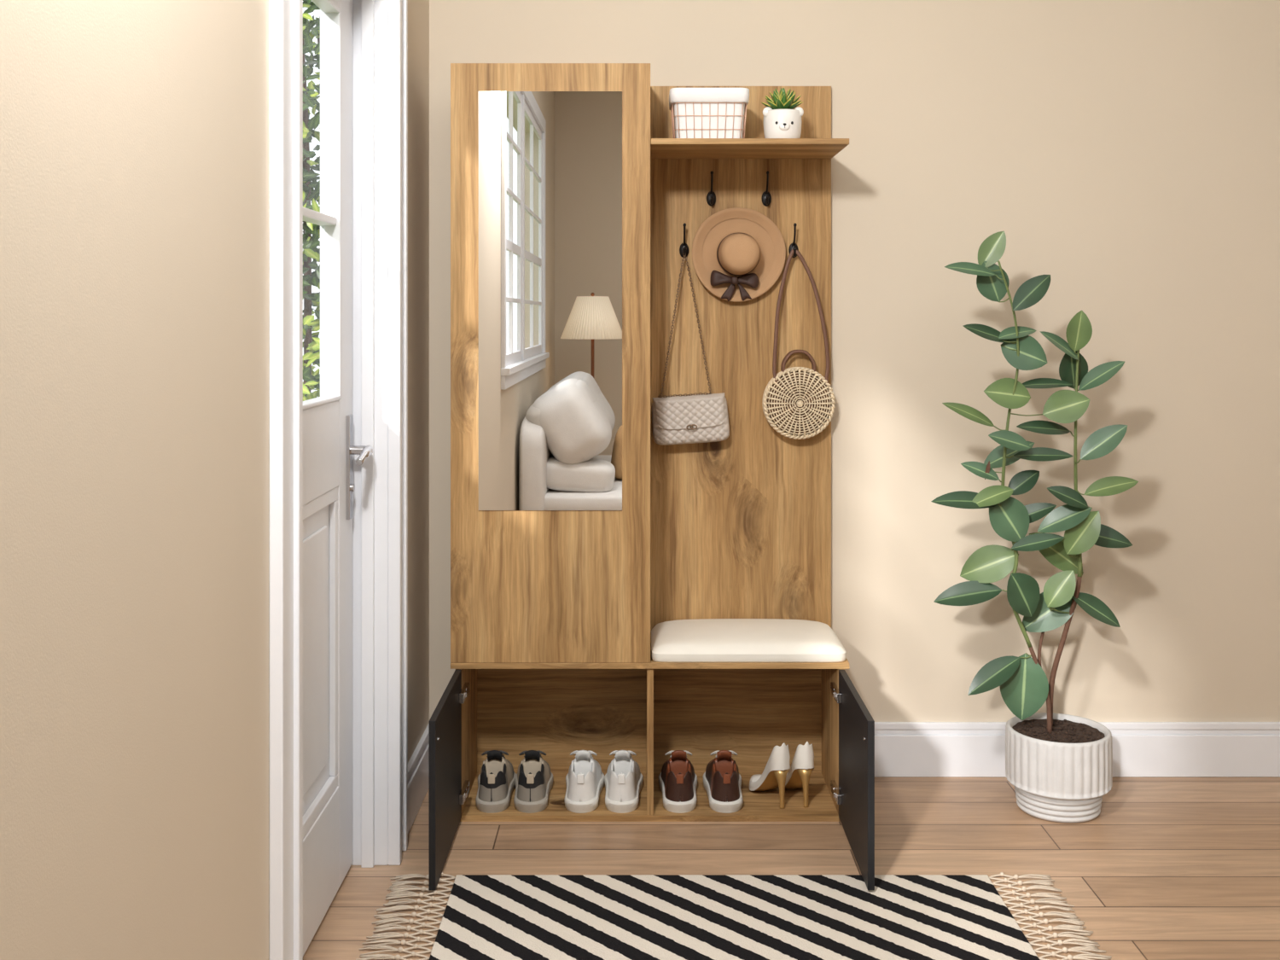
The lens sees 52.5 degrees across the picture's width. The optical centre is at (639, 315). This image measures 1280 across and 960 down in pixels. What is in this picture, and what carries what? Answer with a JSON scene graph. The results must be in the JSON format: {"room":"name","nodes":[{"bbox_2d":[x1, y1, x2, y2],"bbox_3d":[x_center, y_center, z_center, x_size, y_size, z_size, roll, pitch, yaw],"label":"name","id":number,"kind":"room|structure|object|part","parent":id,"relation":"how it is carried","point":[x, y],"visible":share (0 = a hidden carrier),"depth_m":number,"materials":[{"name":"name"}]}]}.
{"room":"entryway","nodes":[
{"label":"entryway","id":0,"kind":"room"},
{"bbox_2d":[0,0,429,959],"bbox_3d":[-0.656,-0.155,0.615,0.147,2.950,5.950,0,0,0],"label":"wall","id":1,"kind":"structure","parent":0,"point":[135,134],"depth_m":1.53,"materials":[{"name":"paint"}]},
{"bbox_2d":[302,0,352,956],"bbox_3d":[-0.684,0.241,2.569,0.044,2.042,0.854,0,0,0],"label":"slab","id":2,"kind":"object","parent":1,"relation":"attached to","point":[328,844],"visible":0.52,"depth_m":2.86,"materials":[{"name":"white paint"}]},
{"bbox_2d":[302,0,341,839],"bbox_3d":[-0.676,0.180,2.569,0.036,1.710,0.584,0,0,0],"label":"trim","id":3,"kind":"structure","parent":2,"relation":"attached to","point":[315,546],"depth_m":2.83,"materials":[{"name":"white paint"}]},
{"bbox_2d":[346,414,373,519],"bbox_3d":[-0.630,0.343,2.896,0.064,0.235,0.135,0,0,0],"label":"handle","id":4,"kind":"object","parent":2,"relation":"attached to","point":[363,451],"visible":1,"depth_m":2.92,"materials":[{"name":"silver metal"}]},
{"bbox_2d":[269,0,407,959],"bbox_3d":[-0.569,0.195,2.570,0.029,2.150,1.060,0,0,0],"label":"trim","id":5,"kind":"structure","parent":1,"relation":"attached to","point":[286,16],"depth_m":2.11,"materials":[{"name":"white paint"}]},
{"bbox_2d":[351,0,387,867],"bbox_3d":[-0.656,0.233,2.572,0.147,2.075,0.905,0,0,0],"label":"trim","id":6,"kind":"structure","parent":1,"relation":"attached to","point":[369,17],"depth_m":3.00,"materials":[{"name":"white paint"}]},
{"bbox_2d":[407,724,428,833],"bbox_3d":[-0.575,1.196,0.607,0.016,0.148,5.934,0,0,0],"label":"baseboard","id":7,"kind":"structure","parent":1,"relation":"attached to","point":[418,763],"depth_m":3.33,"materials":[{"name":"white paint"}]},
{"bbox_2d":[302,777,1279,959],"bbox_3d":[1.235,1.295,0.615,3.930,0.050,5.950,0,0,0],"label":"floor","id":8,"kind":"structure","parent":0,"point":[1167,868],"depth_m":3.06,"materials":[{"name":"brown wood"}]},
{"bbox_2d":[428,63,874,890],"bbox_3d":[0.025,0.318,3.215,1.001,1.904,0.746,0,0,0],"label":"hall tree","id":9,"kind":"object","parent":8,"relation":"on","point":[613,588],"visible":1,"depth_m":3.26,"materials":[{"name":"brown wood"}]},
{"bbox_3d":[-0.455,1.073,3.050,0.015,0.371,0.416,0,0,0],"label":"cabinet door","id":10,"kind":"part","parent":9,"relation":"part of","materials":[{"name":"black laminate"}]},
{"bbox_2d":[475,750,516,813],"bbox_3d":[-0.379,1.191,3.409,0.104,0.128,0.277,0,0,-2],"label":"sneaker","id":11,"kind":"object","parent":9,"relation":"on","point":[497,777],"visible":0.98,"depth_m":3.30,"materials":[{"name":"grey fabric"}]},
{"bbox_2d":[513,750,553,813],"bbox_3d":[-0.281,1.191,3.409,0.104,0.128,0.277,0,0,-2],"label":"sneaker","id":12,"kind":"object","parent":9,"relation":"on","point":[533,782],"visible":1,"depth_m":3.30,"materials":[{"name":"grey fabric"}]},
{"bbox_2d":[450,63,650,663],"bbox_3d":[-0.225,0.118,3.414,0.501,1.505,0.316,0,0,0],"label":"door","id":13,"kind":"structure","parent":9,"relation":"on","point":[550,162],"depth_m":3.26,"materials":[{"name":"brown wood"}]},
{"bbox_2d":[564,750,604,813],"bbox_3d":[-0.147,1.191,3.409,0.104,0.128,0.277,0,0,1],"label":"sneaker","id":14,"kind":"object","parent":9,"relation":"on","point":[584,778],"visible":1,"depth_m":3.30,"materials":[{"name":"leather"}]},
{"bbox_2d":[604,750,643,813],"bbox_3d":[-0.044,1.191,3.409,0.104,0.128,0.277,0,0,1],"label":"sneaker","id":15,"kind":"object","parent":9,"relation":"on","point":[623,780],"visible":1,"depth_m":3.30,"materials":[{"name":"leather"}]},
{"bbox_2d":[658,750,697,813],"bbox_3d":[0.101,1.191,3.409,0.104,0.128,0.277,0,0,0],"label":"sneaker","id":16,"kind":"object","parent":9,"relation":"on","point":[677,778],"visible":1,"depth_m":3.30,"materials":[{"name":"leather"}]},
{"bbox_2d":[651,252,729,445],"bbox_3d":[0.138,0.089,3.530,0.212,0.526,0.067,0,0,0],"label":"quilted handbag","id":17,"kind":"object","parent":9,"relation":"hanging from","point":[698,417],"visible":1,"depth_m":3.51,"materials":[{"name":"beige leather"}]},
{"bbox_2d":[669,87,749,138],"bbox_3d":[0.180,-0.517,3.420,0.206,0.140,0.158,0,0,0],"label":"wire basket","id":18,"kind":"object","parent":9,"relation":"on","point":[696,113],"visible":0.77,"depth_m":3.35,"materials":[{"name":"white fabric"}]},
{"bbox_3d":[0.180,-0.507,3.420,0.197,0.119,0.150,0,0,0],"label":"wire frame","id":19,"kind":"part","parent":18,"relation":"part of","materials":[{"name":"orange metal"}]},
{"bbox_2d":[702,750,743,813],"bbox_3d":[0.219,1.191,3.409,0.104,0.128,0.277,0,0,0],"label":"sneaker","id":20,"kind":"object","parent":9,"relation":"on","point":[722,779],"visible":1,"depth_m":3.30,"materials":[{"name":"leather"}]},
{"bbox_2d":[692,207,785,302],"bbox_3d":[0.270,-0.167,3.511,0.257,0.257,0.095,0,0,0],"label":"sun hat","id":21,"kind":"object","parent":9,"relation":"hanging from","point":[739,253],"visible":1,"depth_m":3.55,"materials":[{"name":"beige fabric"}]},
{"bbox_3d":[0.276,0.119,3.580,0.498,1.503,0.016,0,0,0],"label":"panel","id":22,"kind":"part","parent":9,"relation":"part of","materials":[{"name":"brown wood"}]},
{"bbox_2d":[651,618,846,662],"bbox_3d":[0.276,0.844,3.414,0.494,0.055,0.305,0,0,0],"label":"seat cushion","id":23,"kind":"object","parent":9,"relation":"on","point":[672,640],"depth_m":3.30,"materials":[{"name":"beige leather"}]},
{"bbox_2d":[650,138,849,158],"bbox_3d":[0.276,-0.438,3.416,0.498,0.014,0.312,0,0,0],"label":"shelf","id":24,"kind":"object","parent":9,"relation":"attached to","point":[660,148],"depth_m":3.34,"materials":[{"name":"brown wood"}]},
{"bbox_2d":[749,742,790,808],"bbox_3d":[0.336,1.170,3.398,0.073,0.170,0.205,0,0,-17],"label":"pump","id":25,"kind":"object","parent":9,"relation":"on","point":[774,775],"visible":1,"depth_m":3.31,"materials":[{"name":"white leather"}]},
{"bbox_2d":[761,87,803,138],"bbox_3d":[0.372,-0.520,3.398,0.110,0.149,0.107,0,0,0],"label":"potted succulent","id":26,"kind":"object","parent":9,"relation":"on","point":[781,120],"visible":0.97,"depth_m":3.37,"materials":[{"name":"white ceramic"}]},
{"bbox_2d":[762,106,803,138],"bbox_3d":[0.373,-0.495,3.398,0.107,0.098,0.103,0,0,0],"label":"pot","id":27,"kind":"object","parent":26,"relation":"attached to","point":[779,122],"depth_m":3.36,"materials":[{"name":"white ceramic"}]},
{"bbox_2d":[762,249,835,439],"bbox_3d":[0.433,0.077,3.542,0.197,0.519,0.056,0,0,0],"label":"handbag","id":28,"kind":"object","parent":9,"relation":"hanging from","point":[798,403],"visible":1,"depth_m":3.52,"materials":[{"name":"beige wicker"}]},
{"bbox_2d":[785,741,814,807],"bbox_3d":[0.410,1.170,3.409,0.073,0.170,0.205,0,0,-9],"label":"pump","id":29,"kind":"object","parent":9,"relation":"on","point":[802,765],"visible":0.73,"depth_m":3.32,"materials":[{"name":"white leather"}]},
{"bbox_3d":[0.506,1.073,3.050,0.015,0.371,0.416,0,0,0],"label":"cabinet door","id":30,"kind":"part","parent":9,"relation":"part of","materials":[{"name":"black laminate"}]},
{"bbox_2d":[355,872,1111,959],"bbox_3d":[0.185,1.264,2.544,1.494,0.011,0.800,0,0,0],"label":"striped rug","id":31,"kind":"object","parent":8,"relation":"on","point":[485,916],"visible":1,"depth_m":2.72,"materials":[{"name":"multicoloured fabric"}]},
{"bbox_2d":[930,231,1138,822],"bbox_3d":[1.006,0.526,3.345,0.534,1.488,0.262,0,0,0],"label":"rubber plant","id":32,"kind":"object","parent":8,"relation":"on","point":[1059,766],"visible":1,"depth_m":3.32,"materials":[{"name":"green plant"}]},
{"bbox_3d":[1.077,1.131,3.345,0.264,0.142,0.263,0,0,0],"label":"planter","id":33,"kind":"part","parent":32,"relation":"part of","materials":[{"name":"white ceramic"}]},
{"bbox_2d":[429,0,1279,721],"bbox_3d":[1.285,-0.155,3.650,4.030,2.950,0.120,0,0,0],"label":"wall","id":34,"kind":"structure","parent":0,"point":[1125,154],"depth_m":3.59,"materials":[{"name":"paint"}]},
{"bbox_2d":[874,721,1279,777],"bbox_3d":[1.308,1.196,3.582,3.783,0.148,0.016,0,0,0],"label":"baseboard","id":35,"kind":"structure","parent":34,"relation":"attached to","point":[902,749],"depth_m":3.57,"materials":[{"name":"white paint"}]},
{"label":"outside","id":36,"kind":"structure","parent":0,"visible":0},
{"bbox_3d":[-7.375,1.455,0.000,13.250,0.130,28.000,0,0,0],"label":"ground","id":37,"kind":"structure","parent":36,"visible":0},
{"bbox_2d":[302,0,319,401],"bbox_3d":[-1.643,-0.194,5.154,1.465,3.212,1.055,0,0,0],"label":"foliage","id":38,"kind":"object","parent":37,"relation":"on","point":[311,341],"visible":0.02,"depth_m":5.01,"materials":[{"name":"green plant"}]}
]}

